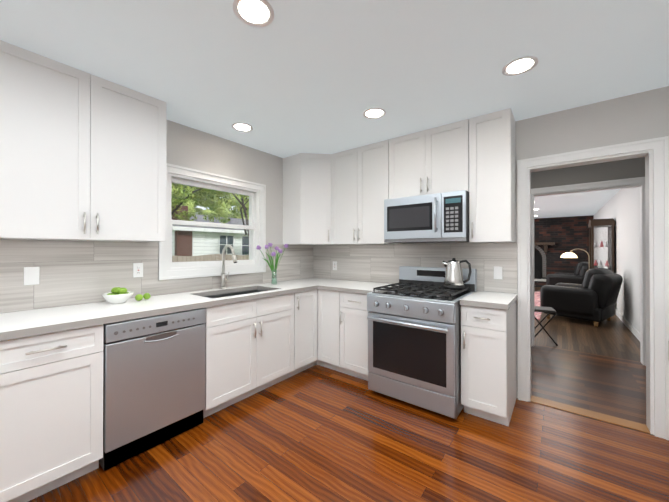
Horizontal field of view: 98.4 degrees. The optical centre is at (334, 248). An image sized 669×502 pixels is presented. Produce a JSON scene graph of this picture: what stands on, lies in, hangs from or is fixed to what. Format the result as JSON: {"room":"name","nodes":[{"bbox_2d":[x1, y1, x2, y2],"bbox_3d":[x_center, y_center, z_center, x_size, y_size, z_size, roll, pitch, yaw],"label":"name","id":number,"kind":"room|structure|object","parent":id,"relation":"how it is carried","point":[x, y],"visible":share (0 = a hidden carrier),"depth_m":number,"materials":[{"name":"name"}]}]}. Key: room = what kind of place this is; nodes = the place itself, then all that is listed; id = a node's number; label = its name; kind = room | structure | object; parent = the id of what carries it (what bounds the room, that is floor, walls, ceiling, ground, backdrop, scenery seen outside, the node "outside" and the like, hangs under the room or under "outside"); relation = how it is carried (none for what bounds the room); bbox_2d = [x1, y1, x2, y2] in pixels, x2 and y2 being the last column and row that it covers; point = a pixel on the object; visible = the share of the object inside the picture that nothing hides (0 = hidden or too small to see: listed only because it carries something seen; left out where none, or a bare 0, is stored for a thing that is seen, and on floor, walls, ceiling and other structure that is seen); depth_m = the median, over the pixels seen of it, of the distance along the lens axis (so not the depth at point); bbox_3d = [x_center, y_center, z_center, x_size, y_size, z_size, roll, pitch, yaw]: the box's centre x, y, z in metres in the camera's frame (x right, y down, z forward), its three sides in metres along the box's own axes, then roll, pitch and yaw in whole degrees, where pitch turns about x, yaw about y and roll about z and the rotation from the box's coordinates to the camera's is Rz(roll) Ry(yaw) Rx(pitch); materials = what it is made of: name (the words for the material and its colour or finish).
{"room":"kitchen","nodes":[
{"label":"kitchen","id":0,"kind":"room"},
{"bbox_2d":[3,120,284,244],"bbox_3d":[-1.956,0.095,1.998,0.150,2.440,5.470,0,0,38],"label":"wall","id":1,"kind":"structure","parent":0,"point":[190,147],"depth_m":3.02,"materials":[{"name":"paint"}]},
{"bbox_2d":[0,40,166,241],"bbox_3d":[-1.679,-0.588,1.939,0.358,1.066,0.912,0,0,38],"label":"upper cabinet","id":2,"kind":"object","parent":1,"relation":"attached to","point":[82,155],"visible":1,"depth_m":1.80,"materials":[{"name":"white wood"}]},
{"bbox_2d":[0,239,312,312],"bbox_3d":[-1.217,0.175,2.818,0.009,0.449,3.003,0,0,38],"label":"tile backsplash","id":3,"kind":"structure","parent":1,"relation":"attached to","point":[77,272],"depth_m":2.11,"materials":[{"name":"grey tile"}]},
{"bbox_2d":[24,267,39,284],"bbox_3d":[-1.948,0.177,1.859,0.010,0.115,0.070,0,0,38],"label":"switch plate","id":4,"kind":"object","parent":3,"relation":"attached to","point":[31,275],"visible":1,"depth_m":1.86,"materials":[{"name":"white plastic"}]},
{"bbox_2d":[133,263,142,277],"bbox_3d":[-1.583,0.177,2.330,0.010,0.115,0.070,0,0,38],"label":"outlet plate","id":5,"kind":"object","parent":3,"relation":"attached to","point":[137,269],"visible":1,"depth_m":2.33,"materials":[{"name":"white plastic"}]},
{"bbox_2d":[158,163,265,279],"bbox_3d":[-1.211,-0.231,2.947,0.187,1.006,1.126,0,0,38],"label":"window","id":6,"kind":"structure","parent":1,"relation":"in","point":[166,271],"depth_m":2.88,"materials":[{"name":"white wood"}]},
{"bbox_2d":[0,0,668,218],"bbox_3d":[1.975,-1.160,5.333,6.185,0.100,15.550,0,0,38],"label":"ceiling","id":7,"kind":"structure","parent":0,"point":[294,77],"depth_m":1.71,"materials":[{"name":"paint"}]},
{"bbox_2d":[232,123,252,131],"bbox_3d":[-0.850,-1.118,2.671,0.190,0.006,0.190,0,0,38],"label":"recessed light","id":8,"kind":"object","parent":7,"relation":"in","point":[243,127],"visible":1,"depth_m":2.67,"materials":[{"name":"white"}]},
{"bbox_2d":[233,0,273,26],"bbox_3d":[-0.383,-1.124,1.372,0.190,0.006,0.190,0,0,38],"label":"recessed light","id":9,"kind":"object","parent":7,"relation":"in","point":[256,13],"visible":1,"depth_m":1.38,"materials":[{"name":"white"}]},
{"bbox_2d":[363,108,385,118],"bbox_3d":[0.331,-1.119,2.400,0.190,0.006,0.190,0,0,38],"label":"recessed light","id":10,"kind":"object","parent":7,"relation":"in","point":[373,113],"visible":1,"depth_m":2.40,"materials":[{"name":"white"}]},
{"bbox_2d":[502,56,538,75],"bbox_3d":[1.144,-1.122,1.783,0.190,0.006,0.190,0,0,38],"label":"recessed light","id":11,"kind":"object","parent":7,"relation":"in","point":[520,65],"visible":1,"depth_m":1.77,"materials":[{"name":"white"}]},
{"bbox_2d":[28,287,668,501],"bbox_3d":[1.971,1.352,5.357,5.935,0.056,15.300,0,0,38],"label":"floor","id":12,"kind":"structure","parent":0,"point":[316,433],"depth_m":1.91,"materials":[{"name":"brown wood"}]},
{"bbox_2d":[0,324,102,501],"bbox_3d":[-1.710,0.876,1.660,0.644,0.875,0.478,0,0,38],"label":"base cabinet","id":13,"kind":"object","parent":12,"relation":"on","point":[51,411],"visible":0.98,"depth_m":1.50,"materials":[{"name":"white wood"}]},
{"bbox_2d":[99,308,205,470],"bbox_3d":[-1.375,0.875,2.090,0.606,0.856,0.599,0,0,38],"label":"dishwasher","id":14,"kind":"object","parent":12,"relation":"on","point":[153,381],"visible":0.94,"depth_m":1.86,"materials":[{"name":"grey metal"}]},
{"bbox_2d":[203,293,293,417],"bbox_3d":[-0.908,0.881,2.694,0.644,0.875,0.912,0,0,38],"label":"base cabinet","id":15,"kind":"object","parent":12,"relation":"on","point":[249,347],"visible":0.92,"depth_m":2.45,"materials":[{"name":"white wood"}]},
{"bbox_2d":[288,289,344,377],"bbox_3d":[-0.228,0.884,3.354,0.909,0.875,0.957,0,0,38],"label":"base cabinet","id":16,"kind":"object","parent":12,"relation":"on","point":[317,326],"visible":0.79,"depth_m":3.05,"materials":[{"name":"white wood"}]},
{"bbox_2d":[0,278,343,340],"bbox_3d":[-0.963,0.509,2.638,0.627,0.218,2.991,0,0,38],"label":"countertop","id":17,"kind":"structure","parent":16,"relation":"on","point":[21,324],"depth_m":1.93,"materials":[{"name":"white stone"}]},
{"bbox_2d":[102,287,150,303],"bbox_3d":[-1.534,0.339,2.142,0.186,0.115,0.303,0,0,38],"label":"bowl","id":18,"kind":"object","parent":17,"relation":"on","point":[117,295],"visible":1,"depth_m":2.07,"materials":[{"name":"white ceramic"}]},
{"bbox_2d":[220,245,236,288],"bbox_3d":[-1.018,0.181,2.806,0.249,0.437,0.073,0,0,38],"label":"faucet","id":19,"kind":"object","parent":17,"relation":"on","point":[223,279],"visible":1,"depth_m":2.84,"materials":[{"name":"silver metal"}]},
{"bbox_2d":[256,243,288,283],"bbox_3d":[-0.684,0.170,3.203,0.344,0.463,0.152,0,0,-2],"label":"vase","id":20,"kind":"object","parent":17,"relation":"on","point":[273,270],"visible":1,"depth_m":3.19,"materials":[{"name":"clear glass"}]},
{"bbox_2d":[316,280,398,294],"bbox_3d":[0.276,0.422,3.158,0.688,0.040,0.651,0,0,38],"label":"countertop","id":21,"kind":"structure","parent":16,"relation":"on","point":[359,287],"depth_m":3.08,"materials":[{"name":"white stone"}]},
{"bbox_2d":[340,292,368,380],"bbox_3d":[0.390,0.882,3.074,0.406,0.875,0.644,0,0,38],"label":"base cabinet","id":22,"kind":"object","parent":12,"relation":"on","point":[353,336],"visible":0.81,"depth_m":2.87,"materials":[{"name":"white wood"}]},
{"bbox_2d":[367,266,476,418],"bbox_3d":[0.801,0.755,2.645,0.756,1.125,0.798,0,0,38],"label":"range","id":23,"kind":"object","parent":12,"relation":"on","point":[414,336],"visible":0.98,"depth_m":2.36,"materials":[{"name":"silver metal"}]},
{"bbox_2d":[442,258,471,288],"bbox_3d":[1.104,0.223,2.619,0.252,0.272,0.179,0,0,26],"label":"kettle","id":24,"kind":"object","parent":23,"relation":"on","point":[453,278],"visible":0.98,"depth_m":2.57,"materials":[{"name":"grey metal"}]},
{"bbox_2d":[461,301,516,425],"bbox_3d":[1.281,0.879,2.383,0.310,0.875,0.644,0,0,38],"label":"base cabinet","id":25,"kind":"object","parent":12,"relation":"on","point":[488,365],"visible":0.96,"depth_m":2.17,"materials":[{"name":"white wood"}]},
{"bbox_2d":[460,291,517,309],"bbox_3d":[1.290,0.419,2.387,0.323,0.040,0.627,0,0,38],"label":"countertop","id":26,"kind":"structure","parent":25,"relation":"on","point":[496,300],"depth_m":2.25,"materials":[{"name":"white stone"}]},
{"bbox_2d":[534,291,541,319],"bbox_3d":[3.932,1.336,7.980,3.020,0.012,4.350,0,0,38],"label":"living room rug","id":27,"kind":"object","parent":12,"relation":"on","point":[537,315],"visible":0.14,"depth_m":7.07,"materials":[{"name":"pink"}]},
{"bbox_2d":[534,306,557,345],"bbox_3d":[2.943,1.090,4.111,0.338,0.480,0.300,0,0,28],"label":"folding stool","id":28,"kind":"object","parent":12,"relation":"on","point":[548,310],"visible":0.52,"depth_m":4.01,"materials":[{"name":"grey metal"}]},
{"bbox_2d":[546,262,597,284],"bbox_3d":[6.601,0.857,8.023,1.050,0.971,1.031,0,0,-42],"label":"armchair","id":29,"kind":"object","parent":12,"relation":"on","point":[578,274],"visible":0.31,"depth_m":7.68,"materials":[{"name":"black leather"}]},
{"bbox_2d":[560,249,589,268],"bbox_3d":[5.047,0.669,5.986,0.570,1.329,0.280,0,0,38],"label":"floor lamp","id":30,"kind":"object","parent":12,"relation":"on","point":[568,255],"visible":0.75,"depth_m":5.98,"materials":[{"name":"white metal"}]},
{"bbox_2d":[540,268,622,326],"bbox_3d":[4.578,0.845,5.383,0.920,0.971,1.031,0,0,-34],"label":"armchair","id":31,"kind":"object","parent":12,"relation":"on","point":[593,296],"visible":0.9,"depth_m":5.03,"materials":[{"name":"black leather"}]},
{"bbox_2d":[588,218,614,271],"bbox_3d":[5.700,0.357,6.177,0.370,1.955,0.630,0,0,38],"label":"curio cabinet","id":32,"kind":"object","parent":12,"relation":"on","point":[609,223],"visible":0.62,"depth_m":6.04,"materials":[{"name":"brown wood"}]},
{"bbox_2d":[354,86,668,397],"bbox_3d":[1.297,0.099,2.861,3.935,2.440,0.120,0,0,38],"label":"wall","id":33,"kind":"structure","parent":0,"point":[640,116],"depth_m":2.24,"materials":[{"name":"paint"}]},
{"bbox_2d":[283,153,342,244],"bbox_3d":[-0.243,-0.581,3.615,0.575,1.066,0.573,0,0,38],"label":"upper cabinet","id":34,"kind":"object","parent":33,"relation":"attached to","point":[306,198],"visible":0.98,"depth_m":3.40,"materials":[{"name":"white wood"}]},
{"bbox_2d":[331,140,401,244],"bbox_3d":[0.343,-0.582,3.297,0.752,1.066,0.358,0,0,38],"label":"upper cabinet","id":35,"kind":"object","parent":33,"relation":"attached to","point":[359,185],"visible":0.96,"depth_m":3.16,"materials":[{"name":"white wood"}]},
{"bbox_2d":[313,243,516,293],"bbox_3d":[0.658,0.177,3.271,2.398,0.449,0.009,0,0,38],"label":"tile backsplash","id":36,"kind":"structure","parent":33,"relation":"attached to","point":[379,263],"depth_m":3.14,"materials":[{"name":"grey tile"}]},
{"bbox_2d":[333,261,336,269],"bbox_3d":[0.003,0.228,3.766,0.070,0.115,0.010,0,0,38],"label":"electrical outlet plate","id":37,"kind":"object","parent":36,"relation":"attached to","point":[334,265],"visible":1,"depth_m":3.76,"materials":[{"name":"white plastic"}]},
{"bbox_2d":[494,266,501,278],"bbox_3d":[1.483,0.223,2.619,0.070,0.115,0.010,0,0,38],"label":"switch plate","id":38,"kind":"object","parent":36,"relation":"attached to","point":[497,272],"visible":1,"depth_m":2.62,"materials":[{"name":"white plastic"}]},
{"bbox_2d":[389,119,468,198],"bbox_3d":[0.942,-0.804,2.834,0.760,0.626,0.358,0,0,38],"label":"upper cabinet","id":39,"kind":"object","parent":33,"relation":"attached to","point":[431,161],"visible":0.9,"depth_m":2.69,"materials":[{"name":"white wood"}]},
{"bbox_2d":[384,190,468,242],"bbox_3d":[0.904,-0.272,2.782,0.758,0.426,0.481,0,0,38],"label":"microwave","id":40,"kind":"object","parent":39,"relation":"attached to","point":[437,218],"visible":1,"depth_m":2.60,"materials":[{"name":"grey metal"}]},
{"bbox_2d":[469,108,515,242],"bbox_3d":[1.367,-0.586,2.503,0.310,1.066,0.358,0,0,38],"label":"upper cabinet","id":41,"kind":"object","parent":33,"relation":"attached to","point":[492,177],"visible":1,"depth_m":2.39,"materials":[{"name":"white wood"}]},
{"bbox_2d":[517,136,668,439],"bbox_3d":[1.990,0.274,2.306,0.882,2.086,0.148,0,0,38],"label":"door frame","id":42,"kind":"structure","parent":33,"relation":"attached to","point":[654,152],"depth_m":2.06,"materials":[{"name":"white wood"}]},
{"bbox_2d":[534,215,593,278],"bbox_3d":[6.442,0.138,11.386,5.620,2.440,0.300,0,0,38],"label":"brick wall","id":43,"kind":"structure","parent":0,"point":[566,234],"depth_m":10.06,"materials":[{"name":"black"}]},
{"bbox_2d":[534,242,554,286],"bbox_3d":[6.863,0.569,10.532,3.090,1.570,0.529,0,0,38],"label":"hearth","id":44,"kind":"object","parent":43,"relation":"attached to","point":[539,282],"visible":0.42,"depth_m":10.25,"materials":[{"name":"grey stone"}]},
{"bbox_2d":[534,268,540,278],"bbox_3d":[6.997,0.855,10.581,0.952,0.476,0.015,0,0,38],"label":"fireplace screen","id":45,"kind":"object","parent":44,"relation":"on","point":[537,275],"visible":0.19,"depth_m":10.38,"materials":[{"name":"black metal"}]},
{"bbox_2d":[531,157,644,332],"bbox_3d":[1.438,0.108,4.940,5.610,2.440,0.120,0,0,38],"label":"wall","id":46,"kind":"structure","parent":0,"point":[621,207],"depth_m":3.37,"materials":[{"name":"grey paint"}]},
{"bbox_2d":[531,177,645,365],"bbox_3d":[3.118,0.259,3.621,1.192,2.126,0.148,0,0,38],"label":"door frame","id":47,"kind":"structure","parent":46,"relation":"attached to","point":[601,185],"depth_m":3.39,"materials":[{"name":"white wood"}]},
{"bbox_2d":[615,308,639,340],"bbox_3d":[6.129,1.285,6.404,0.013,0.100,7.948,0,0,38],"label":"baseboard","id":48,"kind":"structure","parent":46,"relation":"attached to","point":[632,329],"depth_m":4.71,"materials":[{"name":"white wood"}]},
{"label":"outside","id":49,"kind":"structure","parent":0,"visible":0},
{"bbox_3d":[-20.396,2.279,27.184,59.830,0.100,80.000,0,0,38],"label":"ground","id":50,"kind":"structure","parent":49,"visible":0},
{"bbox_2d":[171,184,197,213],"bbox_3d":[-19.620,-3.452,30.596,11.158,11.393,11.232,0,0,38],"label":"tree","id":51,"kind":"object","parent":50,"relation":"on","point":[190,203],"depth_m":29.48,"materials":[{"name":"green plant"}]},
{"bbox_2d":[171,183,228,221],"bbox_3d":[-7.029,-1.875,11.719,5.796,8.088,5.522,0,0,38],"label":"tree","id":52,"kind":"object","parent":50,"relation":"on","point":[175,191],"depth_m":12.19,"materials":[{"name":"green plant"}]},
{"bbox_2d":[171,205,248,255],"bbox_3d":[-10.472,-0.381,26.772,10.935,5.216,13.410,0,0,38],"label":"house","id":53,"kind":"structure","parent":50,"relation":"on","point":[195,234],"depth_m":20.51,"materials":[{"name":"white"}]},
{"bbox_2d":[172,254,248,261],"bbox_3d":[-0.865,1.197,14.655,0.060,1.950,28.120,0,0,38],"label":"fence","id":54,"kind":"object","parent":50,"relation":"on","point":[208,257],"depth_m":10.10,"materials":[{"name":"brown wood"}]},
{"bbox_2d":[192,188,248,237],"bbox_3d":[-4.980,-1.657,12.981,3.877,7.665,3.805,0,0,38],"label":"tree","id":55,"kind":"object","parent":50,"relation":"on","point":[235,212],"depth_m":13.11,"materials":[{"name":"green plant"}]},
{"bbox_2d":[193,187,248,218],"bbox_3d":[-13.800,-3.420,36.931,9.905,11.386,10.649,0,0,38],"label":"tree","id":56,"kind":"object","parent":50,"relation":"on","point":[224,211],"depth_m":34.45,"materials":[{"name":"green plant"}]}
]}

